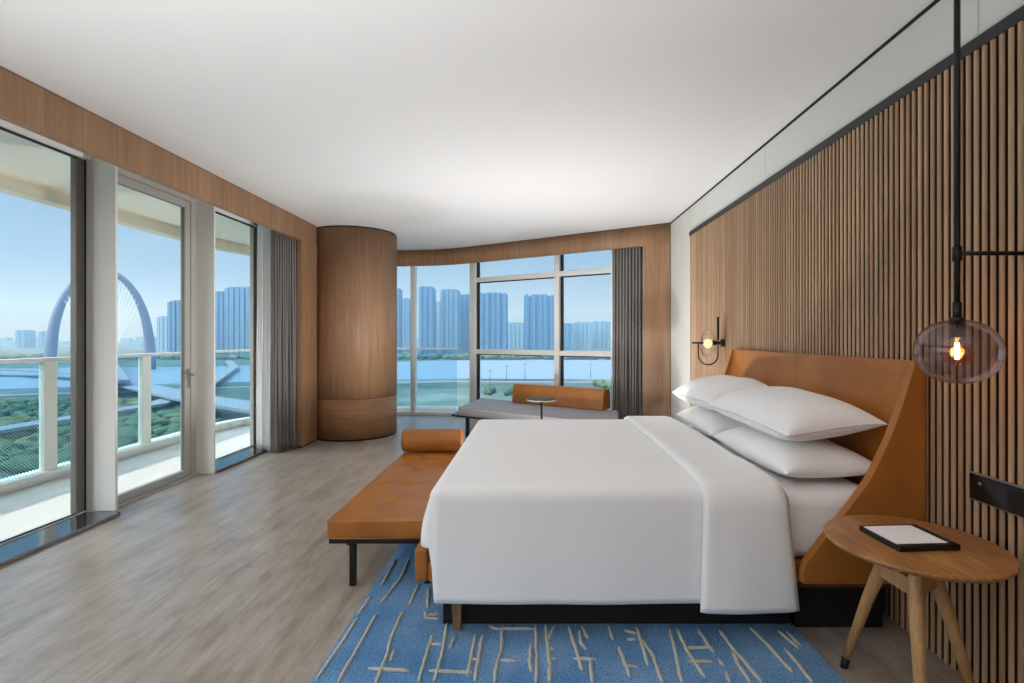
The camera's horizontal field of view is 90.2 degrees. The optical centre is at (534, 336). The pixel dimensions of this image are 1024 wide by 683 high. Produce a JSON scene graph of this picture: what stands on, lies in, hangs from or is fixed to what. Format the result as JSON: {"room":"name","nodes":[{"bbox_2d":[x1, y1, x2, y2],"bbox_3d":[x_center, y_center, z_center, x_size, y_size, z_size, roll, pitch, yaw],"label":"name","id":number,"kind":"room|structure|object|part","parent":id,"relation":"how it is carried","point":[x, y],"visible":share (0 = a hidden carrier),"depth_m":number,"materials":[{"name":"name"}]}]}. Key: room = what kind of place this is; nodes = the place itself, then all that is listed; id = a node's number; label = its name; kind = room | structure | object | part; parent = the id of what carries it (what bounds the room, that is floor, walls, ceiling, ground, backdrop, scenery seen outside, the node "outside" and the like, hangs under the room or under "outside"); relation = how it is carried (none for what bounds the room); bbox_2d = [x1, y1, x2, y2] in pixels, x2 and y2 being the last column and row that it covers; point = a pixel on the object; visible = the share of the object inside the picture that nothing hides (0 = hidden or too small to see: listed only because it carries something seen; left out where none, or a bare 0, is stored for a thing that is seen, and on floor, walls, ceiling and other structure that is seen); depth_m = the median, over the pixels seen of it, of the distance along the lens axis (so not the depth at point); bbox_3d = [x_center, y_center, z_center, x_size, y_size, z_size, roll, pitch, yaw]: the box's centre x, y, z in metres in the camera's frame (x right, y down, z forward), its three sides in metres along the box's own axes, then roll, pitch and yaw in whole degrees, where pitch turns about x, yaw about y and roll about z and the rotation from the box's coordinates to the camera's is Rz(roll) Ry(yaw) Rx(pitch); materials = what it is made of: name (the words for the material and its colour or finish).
{"room":"hotel room","nodes":[
{"label":"hotel room","id":0,"kind":"room"},
{"bbox_2d":[0,425,249,539],"bbox_3d":[-3.110,1.520,3.225,3.380,0.300,12.450,0,0,0],"label":"floor","id":1,"kind":"structure","parent":0,"point":[21,510],"depth_m":4.71,"materials":[{"name":"grey concrete"}]},
{"bbox_2d":[0,406,457,494],"bbox_3d":[-4.376,1.331,3.563,2.840,0.098,12.924,0,0,15],"label":"curb","id":2,"kind":"object","parent":1,"relation":"on","point":[20,482],"visible":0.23,"depth_m":5.89,"materials":[{"name":"white concrete"}]},
{"bbox_2d":[0,130,249,244],"bbox_3d":[-3.100,-1.575,3.215,3.360,0.250,12.430,0,0,0],"label":"ceiling","id":3,"kind":"structure","parent":0,"point":[20,157],"depth_m":4.67,"materials":[{"name":"white paint"}]},
{"bbox_2d":[0,171,404,266],"bbox_3d":[-4.519,-1.377,3.402,2.034,0.145,12.702,0,0,10],"label":"beam","id":4,"kind":"structure","parent":3,"relation":"attached to","point":[10,184],"depth_m":5.18,"materials":[{"name":"beige"}]},
{"bbox_2d":[0,67,316,445],"bbox_3d":[-3.145,-0.051,1.720,0.630,2.762,9.840,0,0,0],"label":"wall","id":5,"kind":"structure","parent":0,"point":[24,104],"depth_m":4.17,"materials":[{"name":"brown wood"}]},
{"bbox_2d":[0,512,119,566],"bbox_3d":[-3.262,1.335,0.326,0.272,0.030,7.052,0,0,0],"label":"sill","id":6,"kind":"structure","parent":5,"relation":"attached to","point":[16,549],"depth_m":3.40,"materials":[{"name":"black stone"}]},
{"bbox_2d":[86,156,117,511],"bbox_3d":[-3.320,-0.045,3.900,0.280,2.790,0.060,0,0,0],"label":"trim","id":7,"kind":"structure","parent":5,"relation":"attached to","point":[101,176],"depth_m":3.87,"materials":[{"name":"white"}]},
{"bbox_2d":[0,66,314,225],"bbox_3d":[-2.858,-1.435,1.710,0.044,0.009,9.820,0,0,0],"label":"trim","id":8,"kind":"structure","parent":5,"relation":"attached to","point":[0,66],"depth_m":3.57,"materials":[{"name":"black wood"}]},
{"bbox_2d":[118,167,199,506],"bbox_3d":[-3.361,-0.035,4.490,0.197,2.810,1.080,0,0,0],"label":"door","id":9,"kind":"structure","parent":5,"relation":"in","point":[187,204],"depth_m":4.87,"materials":[{"name":"grey metal"}]},
{"bbox_3d":[-3.300,0.395,4.862,0.073,0.180,0.124,0,0,0],"label":"handle","id":10,"kind":"part","parent":9,"relation":"part of","materials":[{"name":"silver metal"}]},
{"bbox_2d":[196,199,214,473],"bbox_3d":[-3.310,-0.045,5.060,0.300,2.790,0.060,0,0,0],"label":"trim","id":11,"kind":"structure","parent":5,"relation":"attached to","point":[205,212],"depth_m":5.03,"materials":[{"name":"white"}]},
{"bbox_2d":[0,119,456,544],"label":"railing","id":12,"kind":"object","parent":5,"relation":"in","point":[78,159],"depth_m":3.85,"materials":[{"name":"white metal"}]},
{"bbox_3d":[-4.700,0.758,4.295,0.012,1.047,1.130,0,0,0],"label":"glass panel","id":13,"kind":"part","parent":12,"relation":"part of","materials":[{"name":"clear glass"}]},
{"bbox_3d":[-4.700,0.758,4.930,0.060,1.047,0.130,0,0,0],"label":"post","id":14,"kind":"part","parent":12,"relation":"part of","materials":[{"name":"white metal"}]},
{"bbox_3d":[-3.427,-0.010,3.824,0.046,2.660,0.068,0,0,0],"label":"sash","id":15,"kind":"part","parent":12,"relation":"part of","materials":[{"name":"grey metal"}]},
{"bbox_3d":[-4.700,0.758,5.540,0.012,1.047,1.080,0,0,0],"label":"glass panel","id":16,"kind":"part","parent":12,"relation":"part of","materials":[{"name":"clear glass"}]},
{"bbox_3d":[-4.700,0.758,6.150,0.060,1.047,0.130,0,0,0],"label":"post","id":17,"kind":"part","parent":12,"relation":"part of","materials":[{"name":"white metal"}]},
{"bbox_3d":[-4.364,0.741,3.537,2.754,1.082,12.839,0,0,15],"label":"balcony railing","id":18,"kind":"part","parent":12,"relation":"part of","materials":[{"name":"white metal"}]},
{"bbox_3d":[-4.364,0.217,3.537,2.755,0.035,12.839,0,0,15],"label":"rail","id":19,"kind":"part","parent":12,"relation":"part of","materials":[{"name":"white metal"}]},
{"bbox_2d":[215,207,256,460],"bbox_3d":[-3.410,-0.035,5.675,0.100,2.810,1.170,0,0,0],"label":"window","id":20,"kind":"structure","parent":5,"relation":"in","point":[219,211],"depth_m":6.18,"materials":[{"name":"white metal"}]},
{"bbox_3d":[-3.427,-0.010,6.214,0.046,2.660,0.068,0,0,0],"label":"sash","id":21,"kind":"part","parent":20,"relation":"part of","materials":[{"name":"grey metal"}]},
{"bbox_2d":[215,446,266,472],"bbox_3d":[-3.269,1.335,5.647,0.258,0.030,1.185,0,0,0],"label":"sill","id":22,"kind":"structure","parent":5,"relation":"attached to","point":[230,461],"depth_m":5.54,"materials":[{"name":"black stone"}]},
{"bbox_2d":[316,225,396,441],"bbox_3d":[-2.500,-0.045,7.120,1.120,2.790,1.120,0,0,0],"label":"column","id":23,"kind":"structure","parent":0,"point":[357,265],"depth_m":6.62,"materials":[{"name":"brown wood"}]},
{"bbox_3d":[-2.500,1.070,7.120,1.120,0.516,1.120,0,0,0],"label":"panel","id":24,"kind":"part","parent":23,"relation":"part of","materials":[{"name":"brown wood"}]},
{"bbox_2d":[0,0,933,249],"bbox_3d":[-0.755,-1.515,2.875,5.410,0.150,12.150,0,0,0],"label":"ceiling","id":25,"kind":"structure","parent":0,"point":[431,124],"depth_m":2.99,"materials":[{"name":"white paint"}]},
{"bbox_2d":[256,224,270,451],"bbox_3d":[-3.196,-0.046,6.016,0.290,2.768,0.088,0,0,30],"label":"sheer curtain","id":26,"kind":"object","parent":25,"relation":"hanging from","point":[263,233],"visible":0.81,"depth_m":5.99,"materials":[{"name":"white fabric"}]},
{"bbox_2d":[270,230,295,452],"bbox_3d":[-2.958,-0.046,6.007,0.112,2.768,0.317,0,0,21],"label":"curtain","id":27,"kind":"object","parent":25,"relation":"hanging from","point":[283,247],"visible":0.91,"depth_m":5.98,"materials":[{"name":"grey fabric"}]},
{"bbox_2d":[611,250,612,409],"bbox_3d":[1.131,-0.046,7.058,0.164,2.768,0.052,0,0,34],"label":"sheer curtain","id":28,"kind":"object","parent":25,"relation":"hanging from","point":[611,250],"visible":0.18,"depth_m":7.09,"materials":[{"name":"white fabric"}]},
{"bbox_2d":[612,247,642,418],"bbox_3d":[1.304,-0.046,6.796,0.564,2.768,0.133,0,0,29],"label":"curtain","id":29,"kind":"object","parent":25,"relation":"hanging from","point":[627,263],"visible":0.61,"depth_m":6.79,"materials":[{"name":"grey fabric"}]},
{"bbox_2d":[912,0,1023,383],"bbox_3d":[1.495,-0.640,1.727,0.350,1.600,0.248,0,0,27],"label":"pendant lamp","id":30,"kind":"object","parent":25,"relation":"hanging from","point":[957,323],"visible":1,"depth_m":1.74,"materials":[{"name":"black metal"}]},
{"bbox_2d":[948,317,965,337],"bbox_3d":[1.450,-0.032,1.750,0.048,0.072,0.048,0,0,0],"label":"socket","id":31,"kind":"object","parent":30,"relation":"attached to","point":[956,324],"depth_m":1.73,"materials":[{"name":"black metal"}]},
{"bbox_3d":[1.450,-0.743,1.750,0.027,1.395,0.027,0,0,0],"label":"rod","id":32,"kind":"part","parent":30,"relation":"part of","materials":[{"name":"black metal"}]},
{"bbox_3d":[1.450,0.052,1.750,0.248,0.216,0.248,0,0,0],"label":"lamp shade","id":33,"kind":"part","parent":30,"relation":"part of","materials":[{"name":"clear glass"}]},
{"bbox_3d":[1.575,-0.287,1.750,0.250,0.015,0.015,0,0,0],"label":"wall arm","id":34,"kind":"part","parent":30,"relation":"part of","materials":[{"name":"black metal"}]},
{"bbox_2d":[0,415,963,682],"bbox_3d":[-0.765,1.410,2.835,5.390,0.120,12.070,0,0,0],"label":"floor","id":35,"kind":"structure","parent":0,"point":[234,574],"depth_m":2.72,"materials":[{"name":"beige wood"}]},
{"bbox_2d":[327,452,456,585],"bbox_3d":[-0.840,1.164,3.595,0.556,0.372,1.730,0,0,0],"label":"bench","id":36,"kind":"object","parent":35,"relation":"on","point":[391,508],"visible":0.72,"depth_m":2.94,"materials":[{"name":"leather"}]},
{"bbox_3d":[-0.987,1.238,2.775,0.032,0.225,0.032,0,0,0],"label":"leg","id":37,"kind":"part","parent":36,"relation":"part of","materials":[{"name":"black metal"}]},
{"bbox_3d":[-0.836,1.108,3.595,0.540,0.040,1.706,0,0,0],"label":"frame","id":38,"kind":"part","parent":36,"relation":"part of","materials":[{"name":"black metal"}]},
{"bbox_2d":[327,452,456,537],"bbox_3d":[-0.840,1.033,3.595,0.556,0.110,1.730,0,0,0],"label":"cushion","id":39,"kind":"object","parent":36,"relation":"on","point":[394,504],"depth_m":3.04,"materials":[{"name":"leather"}]},
{"bbox_2d":[401,429,463,451],"bbox_3d":[-0.866,0.882,4.352,0.524,0.197,0.197,0,0,0],"label":"bolster","id":40,"kind":"object","parent":36,"relation":"on","point":[412,440],"visible":0.87,"depth_m":4.27,"materials":[{"name":"leather"}]},
{"bbox_2d":[451,398,617,437],"bbox_3d":[-0.028,1.149,6.784,2.936,0.402,0.997,0,0,35],"label":"daybed","id":41,"kind":"object","parent":35,"relation":"on","point":[482,408],"visible":0.51,"depth_m":6.58,"materials":[{"name":"grey fabric"}]},
{"bbox_3d":[-0.901,1.215,6.869,0.050,0.270,0.050,0,0,0],"label":"leg","id":42,"kind":"part","parent":41,"relation":"part of","materials":[{"name":"black metal"}]},
{"bbox_3d":[-0.036,1.071,6.795,2.911,0.023,0.952,0,0,35],"label":"frame","id":43,"kind":"part","parent":41,"relation":"part of","materials":[{"name":"black metal"}]},
{"bbox_3d":[0.029,1.004,6.745,2.796,0.112,0.997,0,0,35],"label":"seat","id":44,"kind":"part","parent":41,"relation":"part of","materials":[{"name":"grey fabric"}]},
{"bbox_2d":[512,383,610,409],"bbox_3d":[0.339,0.811,7.057,1.465,0.271,0.246,0,0,35],"label":"cushion","id":45,"kind":"object","parent":41,"relation":"on","point":[566,396],"visible":1,"depth_m":6.88,"materials":[{"name":"leather"}]},
{"bbox_2d":[527,397,555,418],"bbox_3d":[0.075,1.005,5.450,0.316,0.690,0.316,0,0,0],"label":"side table","id":46,"kind":"object","parent":35,"relation":"on","point":[541,400],"visible":0.52,"depth_m":5.44,"materials":[{"name":"grey metal"}]},
{"bbox_3d":[0.075,1.006,5.450,0.023,0.664,0.024,0,0,0],"label":"stem","id":47,"kind":"part","parent":46,"relation":"part of","materials":[{"name":"black metal"}]},
{"bbox_2d":[310,544,844,682],"bbox_3d":[0.167,1.338,2.975,2.080,0.025,3.554,0,0,0],"label":"rug","id":48,"kind":"object","parent":35,"relation":"on","point":[398,633],"visible":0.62,"depth_m":2.16,"materials":[{"name":"blue carpet"}]},
{"bbox_2d":[415,350,925,630],"bbox_3d":[0.579,0.728,3.240,2.237,1.245,2.080,0,0,0],"label":"bed","id":49,"kind":"object","parent":48,"relation":"on","point":[831,581],"visible":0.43,"depth_m":2.37,"materials":[{"name":"leather"}]},
{"bbox_3d":[-0.510,1.028,3.240,0.060,0.153,1.896,0,0,0],"label":"foot rail","id":50,"kind":"part","parent":49,"relation":"part of","materials":[{"name":"leather"}]},
{"bbox_3d":[-0.352,1.238,2.327,0.052,0.191,0.048,0,0,0],"label":"leg","id":51,"kind":"part","parent":49,"relation":"part of","materials":[{"name":"brown wood"}]},
{"bbox_3d":[0.568,1.060,2.322,2.095,0.090,0.060,0,0,0],"label":"rail","id":52,"kind":"part","parent":49,"relation":"part of","materials":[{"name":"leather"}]},
{"bbox_2d":[687,425,857,556],"bbox_3d":[0.570,0.860,3.240,2.074,0.306,1.874,0,0,0],"label":"mattress","id":53,"kind":"object","parent":49,"relation":"on","point":[813,502],"visible":0.07,"depth_m":2.31,"materials":[{"name":"white fabric"}]},
{"bbox_2d":[421,416,799,613],"bbox_3d":[0.322,0.927,3.241,1.688,0.602,2.070,0,0,0],"label":"duvet","id":54,"kind":"object","parent":53,"relation":"on","point":[630,509],"visible":1,"depth_m":2.26,"materials":[{"name":"white fabric"}]},
{"bbox_2d":[676,406,745,437],"bbox_3d":[1.384,0.607,3.735,0.470,0.192,0.880,-2,0,1],"label":"pillow","id":55,"kind":"object","parent":53,"relation":"on","point":[710,423],"visible":0.48,"depth_m":3.53,"materials":[{"name":"fabric"}]},
{"bbox_2d":[672,375,766,410],"bbox_3d":[1.372,0.399,3.745,0.477,0.236,0.861,0,0,-2],"label":"pillow","id":56,"kind":"object","parent":55,"relation":"on","point":[700,392],"visible":0.57,"depth_m":3.54,"materials":[{"name":"fabric"}]},
{"bbox_2d":[713,425,871,477],"bbox_3d":[1.385,0.614,2.815,0.468,0.189,0.921,0,0,-1],"label":"pillow","id":57,"kind":"object","parent":53,"relation":"on","point":[820,458],"visible":0.84,"depth_m":2.48,"materials":[{"name":"fabric"}]},
{"bbox_2d":[707,386,887,440],"bbox_3d":[1.372,0.401,2.822,0.478,0.230,0.957,0,0,-3],"label":"pillow","id":58,"kind":"object","parent":57,"relation":"on","point":[785,413],"visible":1,"depth_m":2.49,"materials":[{"name":"fabric"}]},
{"bbox_3d":[1.429,0.585,3.240,0.536,0.960,2.080,0,0,0],"label":"headboard","id":59,"kind":"part","parent":49,"relation":"part of","materials":[{"name":"leather"}]},
{"bbox_2d":[823,515,1020,682],"bbox_3d":[1.362,1.044,1.835,0.562,0.618,0.562,0,0,0],"label":"nightstand","id":60,"kind":"object","parent":35,"relation":"on","point":[979,560],"visible":0.86,"depth_m":1.76,"materials":[{"name":"brown wood"}]},
{"bbox_3d":[1.283,1.032,1.991,0.047,0.545,0.192,0,0,-17],"label":"leg","id":61,"kind":"part","parent":60,"relation":"part of","materials":[{"name":"brown wood"}]},
{"bbox_2d":[859,524,960,551],"bbox_3d":[1.350,0.725,1.845,0.224,0.020,0.198,0,0,-3],"label":"tray","id":62,"kind":"object","parent":60,"relation":"on","point":[950,545],"visible":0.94,"depth_m":1.76,"materials":[{"name":"black"}]},
{"bbox_2d":[864,525,947,543],"bbox_3d":[1.341,0.718,1.849,0.186,0.009,0.166,0,0,-3],"label":"notepad","id":63,"kind":"object","parent":62,"relation":"in","point":[903,534],"visible":0.98,"depth_m":1.85,"materials":[{"name":"white paper"}]},
{"bbox_3d":[1.287,1.032,1.704,0.047,0.544,0.155,0,0,23],"label":"leg","id":64,"kind":"part","parent":60,"relation":"part of","materials":[{"name":"brown wood"}]},
{"bbox_3d":[1.506,1.032,1.830,0.164,0.544,0.046,0,0,10],"label":"leg","id":65,"kind":"part","parent":60,"relation":"part of","materials":[{"name":"brown wood"}]},
{"bbox_2d":[397,223,670,416],"bbox_3d":[-0.483,-0.045,7.667,5.140,2.790,0.558,0,0,24],"label":"wall","id":66,"kind":"structure","parent":0,"point":[655,240],"depth_m":6.58,"materials":[{"name":"brown wood"}]},
{"bbox_2d":[397,254,610,415],"bbox_3d":[-0.416,-0.035,8.056,5.328,2.810,0.653,0,0,24],"label":"window","id":67,"kind":"structure","parent":66,"relation":"in","point":[559,274],"depth_m":8.29,"materials":[{"name":"white metal"}]},
{"bbox_3d":[-0.421,-0.035,8.048,5.326,2.810,0.619,0,0,24],"label":"frame","id":68,"kind":"part","parent":67,"relation":"part of","materials":[{"name":"white metal"}]},
{"bbox_2d":[397,223,664,250],"bbox_3d":[-0.507,-1.437,7.683,5.079,0.006,0.548,0,0,24],"label":"trim","id":69,"kind":"structure","parent":66,"relation":"attached to","point":[662,223],"depth_m":7.53,"materials":[{"name":"black"}]},
{"bbox_2d":[671,0,1023,424],"bbox_3d":[1.755,-0.045,1.630,0.080,2.790,9.660,0,0,0],"label":"wall","id":70,"kind":"structure","parent":0,"point":[929,40],"depth_m":2.98,"materials":[{"name":"grey paint"}]},
{"bbox_2d":[670,0,939,223],"bbox_3d":[1.738,-1.431,1.610,0.054,0.018,9.620,0,0,0],"label":"trim","id":71,"kind":"structure","parent":70,"relation":"attached to","point":[934,2],"depth_m":2.90,"materials":[{"name":"black metal"}]},
{"bbox_2d":[689,5,1023,235],"bbox_3d":[1.716,-1.129,1.200,0.037,0.048,8.800,0,0,0],"label":"trim","id":72,"kind":"structure","parent":70,"relation":"attached to","point":[1012,19],"depth_m":2.41,"materials":[{"name":"black metal"}]},
{"bbox_3d":[1.770,0.120,1.200,0.040,2.460,8.800,0,0,0],"label":"lining","id":73,"kind":"object","parent":70,"relation":"attached to","visible":0},
{"bbox_2d":[690,20,1023,682],"bbox_3d":[1.725,0.122,1.194,0.050,2.455,8.769,0,0,0],"label":"cladding","id":74,"kind":"object","parent":73,"relation":"attached to","point":[848,252],"visible":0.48,"depth_m":2.22,"materials":[{"name":"brown wood"}]},
{"bbox_2d":[692,317,724,364],"bbox_3d":[1.554,0.037,4.575,0.277,0.434,0.141,0,0,0],"label":"wall sconce","id":75,"kind":"object","parent":74,"relation":"attached to","point":[707,343],"visible":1,"depth_m":4.57,"materials":[{"name":"black metal"}]},
{"bbox_3d":[1.538,0.053,4.575,0.245,0.044,0.044,0,0,0],"label":"arm","id":76,"kind":"part","parent":75,"relation":"part of","materials":[{"name":"black metal"}]},
{"bbox_3d":[1.555,0.060,4.575,0.084,0.085,0.084,0,0,0],"label":"bulb","id":77,"kind":"part","parent":75,"relation":"part of","materials":[{"name":"glass"}]},
{"bbox_3d":[1.558,0.058,4.575,0.141,0.260,0.141,0,0,0],"label":"lamp shade","id":78,"kind":"part","parent":75,"relation":"part of","materials":[{"name":"clear glass"}]},
{"bbox_3d":[1.667,0.053,4.575,0.050,0.072,0.072,0,0,0],"label":"wall plate","id":79,"kind":"part","parent":75,"relation":"part of","materials":[{"name":"black metal"}]},
{"bbox_2d":[969,471,1023,517],"bbox_3d":[1.692,0.574,1.702,0.017,0.108,0.564,0,0,0],"label":"panel","id":80,"kind":"object","parent":74,"relation":"attached to","point":[1008,497],"visible":1,"depth_m":1.86,"materials":[{"name":"grey plastic"}]},
{"bbox_2d":[1006,487,1023,513],"bbox_3d":[1.686,0.574,1.780,0.001,0.076,0.084,0,0,0],"label":"socket","id":81,"kind":"object","parent":80,"relation":"attached to","point":[1014,495],"depth_m":1.79,"materials":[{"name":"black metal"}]},
{"label":"outside","id":82,"kind":"structure","parent":0,"visible":0},
{"bbox_2d":[0,368,249,412],"bbox_3d":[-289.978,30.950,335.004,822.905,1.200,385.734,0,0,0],"label":"highway","id":83,"kind":"structure","parent":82,"point":[169,393],"depth_m":273.10,"materials":[{"name":"blue"}]},
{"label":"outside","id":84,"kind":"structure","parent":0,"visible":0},
{"bbox_2d":[0,361,238,433],"bbox_3d":[-302.170,32.950,436.076,243.231,1.200,532.714,0,0,0],"label":"ramp","id":85,"kind":"object","parent":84,"point":[232,366],"visible":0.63,"depth_m":234.05,"materials":[{"name":"blue"}]},
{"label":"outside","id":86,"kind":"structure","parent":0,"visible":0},
{"bbox_2d":[0,360,610,389],"bbox_3d":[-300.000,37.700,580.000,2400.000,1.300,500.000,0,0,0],"label":"river","id":87,"kind":"structure","parent":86,"point":[489,369],"depth_m":532.22,"materials":[{"name":"blue liquid"}]},
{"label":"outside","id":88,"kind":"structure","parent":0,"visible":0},
{"bbox_2d":[0,340,610,478],"bbox_3d":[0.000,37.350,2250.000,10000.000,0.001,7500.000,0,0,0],"label":"terrain","id":89,"kind":"structure","parent":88,"point":[442,394],"depth_m":384.85,"materials":[{"name":"green plant"}]},
{"bbox_2d":[15,330,35,347],"bbox_3d":[-1710.833,7.008,1714.583,38.333,60.683,38.167,0,0,0],"label":"apartment tower","id":90,"kind":"structure","parent":89,"relation":"on","point":[23,338],"depth_m":1700.09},
{"bbox_2d":[38,331,58,347],"bbox_3d":[-1634.167,8.675,1714.583,38.333,57.350,38.167,0,0,0],"label":"apartment tower","id":91,"kind":"structure","parent":89,"relation":"on","point":[41,335],"depth_m":1697.19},
{"bbox_2d":[44,273,155,382],"bbox_3d":[-474.000,-19.164,560.000,445.698,113.131,515.874,0,0,0],"label":"bridge","id":92,"kind":"structure","parent":89,"relation":"on","point":[51,341],"depth_m":540.21,"materials":[{"name":"blue metal"}]},
{"bbox_2d":[157,316,166,351],"bbox_3d":[-947.598,-8.090,1310.976,29.314,90.879,30.951,0,0,0],"label":"apartment tower","id":93,"kind":"structure","parent":89,"relation":"on","point":[161,320],"depth_m":1297.15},
{"bbox_2d":[167,300,179,351],"bbox_3d":[-634.412,-13.972,909.132,24.706,102.644,27.265,0,0,0],"label":"apartment tower","id":94,"kind":"structure","parent":89,"relation":"on","point":[173,307],"depth_m":896.98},
{"bbox_2d":[0,336,417,347],"bbox_3d":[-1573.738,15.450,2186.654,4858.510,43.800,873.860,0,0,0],"label":"buildings","id":95,"kind":"structure","parent":89,"relation":"on","point":[138,342],"depth_m":1884.13},
{"bbox_2d":[215,291,224,353],"bbox_3d":[-625.490,-26.423,1014.152,37.255,127.546,37.304,0,0,0],"label":"apartment tower","id":96,"kind":"structure","parent":89,"relation":"on","point":[219,295],"depth_m":996.99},
{"bbox_2d":[225,286,249,355],"bbox_3d":[-563.980,-30.325,999.250,61.490,135.350,47.500,0,0,0],"label":"apartment tower","id":97,"kind":"structure","parent":89,"relation":"on","point":[237,299],"depth_m":977.00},
{"bbox_2d":[0,353,610,474],"bbox_3d":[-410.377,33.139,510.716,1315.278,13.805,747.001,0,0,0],"label":"trees","id":98,"kind":"object","parent":89,"relation":"on","point":[165,420],"visible":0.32,"depth_m":231.12,"materials":[{"name":"green plant"}]},
{"bbox_2d":[397,288,402,353],"bbox_3d":[-308.358,-36.570,1158.250,12.402,147.840,25.500,0,0,0],"label":"apartment tower","id":99,"kind":"structure","parent":89,"relation":"on","point":[399,291],"depth_m":1150.06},
{"bbox_2d":[403,298,409,351],"bbox_3d":[-315.196,-29.119,1259.250,25.000,132.938,27.500,0,0,0],"label":"apartment tower","id":100,"kind":"structure","parent":89,"relation":"on","point":[406,301],"depth_m":1246.24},
{"bbox_2d":[418,286,435,353],"bbox_3d":[-234.020,-36.325,1112.191,32.353,147.350,33.382,0,0,0],"label":"apartment tower","id":101,"kind":"structure","parent":89,"relation":"on","point":[426,295],"depth_m":1100.08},
{"bbox_2d":[436,301,439,351],"bbox_3d":[-247.892,-27.207,1308.250,16.569,129.115,25.500,0,0,0],"label":"apartment tower","id":102,"kind":"structure","parent":89,"relation":"on","point":[437,302],"depth_m":1296.20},
{"bbox_2d":[440,289,460,353],"bbox_3d":[-186.667,-34.580,1135.062,39.529,143.860,39.123,0,0,0],"label":"apartment tower","id":103,"kind":"structure","parent":89,"relation":"on","point":[450,299],"depth_m":1117.13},
{"bbox_2d":[461,294,469,352],"bbox_3d":[-162.588,-31.913,1211.674,31.059,138.526,32.347,0,0,0],"label":"apartment tower","id":104,"kind":"structure","parent":89,"relation":"on","point":[465,298],"depth_m":1197.04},
{"bbox_2d":[480,292,507,349],"bbox_3d":[-87.882,-28.972,1099.250,59.294,132.644,47.500,0,0,0],"label":"apartment tower","id":105,"kind":"structure","parent":89,"relation":"on","point":[493,305],"depth_m":1076.95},
{"bbox_2d":[508,322,523,349],"bbox_3d":[-51.471,-1.913,1417.368,45.294,78.526,43.735,0,0,0],"label":"apartment tower","id":106,"kind":"structure","parent":89,"relation":"on","point":[515,329],"depth_m":1397.09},
{"bbox_2d":[524,294,553,349],"bbox_3d":[11.647,-27.698,1119.250,69.451,130.095,47.500,0,0,0],"label":"apartment tower","id":107,"kind":"structure","parent":89,"relation":"on","point":[538,308],"depth_m":1097.12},
{"bbox_2d":[564,323,572,349],"bbox_3d":[93.113,-1.227,1463.466,35.539,77.154,35.931,0,0,0],"label":"apartment tower","id":108,"kind":"structure","parent":89,"relation":"on","point":[568,327],"depth_m":1447.08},
{"bbox_2d":[573,322,590,349],"bbox_3d":[141.912,-3.384,1519.250,51.471,81.468,47.500,0,0,0],"label":"apartment tower","id":109,"kind":"structure","parent":89,"relation":"on","point":[581,330],"depth_m":1497.03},
{"bbox_2d":[591,321,610,348],"bbox_3d":[209.118,-6.109,1599.250,61.961,86.919,47.500,0,0,0],"label":"apartment tower","id":110,"kind":"structure","parent":89,"relation":"on","point":[600,330],"depth_m":1576.94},
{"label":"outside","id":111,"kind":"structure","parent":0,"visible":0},
{"bbox_2d":[0,381,592,396],"bbox_3d":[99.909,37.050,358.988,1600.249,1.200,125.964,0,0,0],"label":"road","id":112,"kind":"structure","parent":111,"point":[237,387],"depth_m":408.57,"materials":[{"name":"blue"}]}
]}

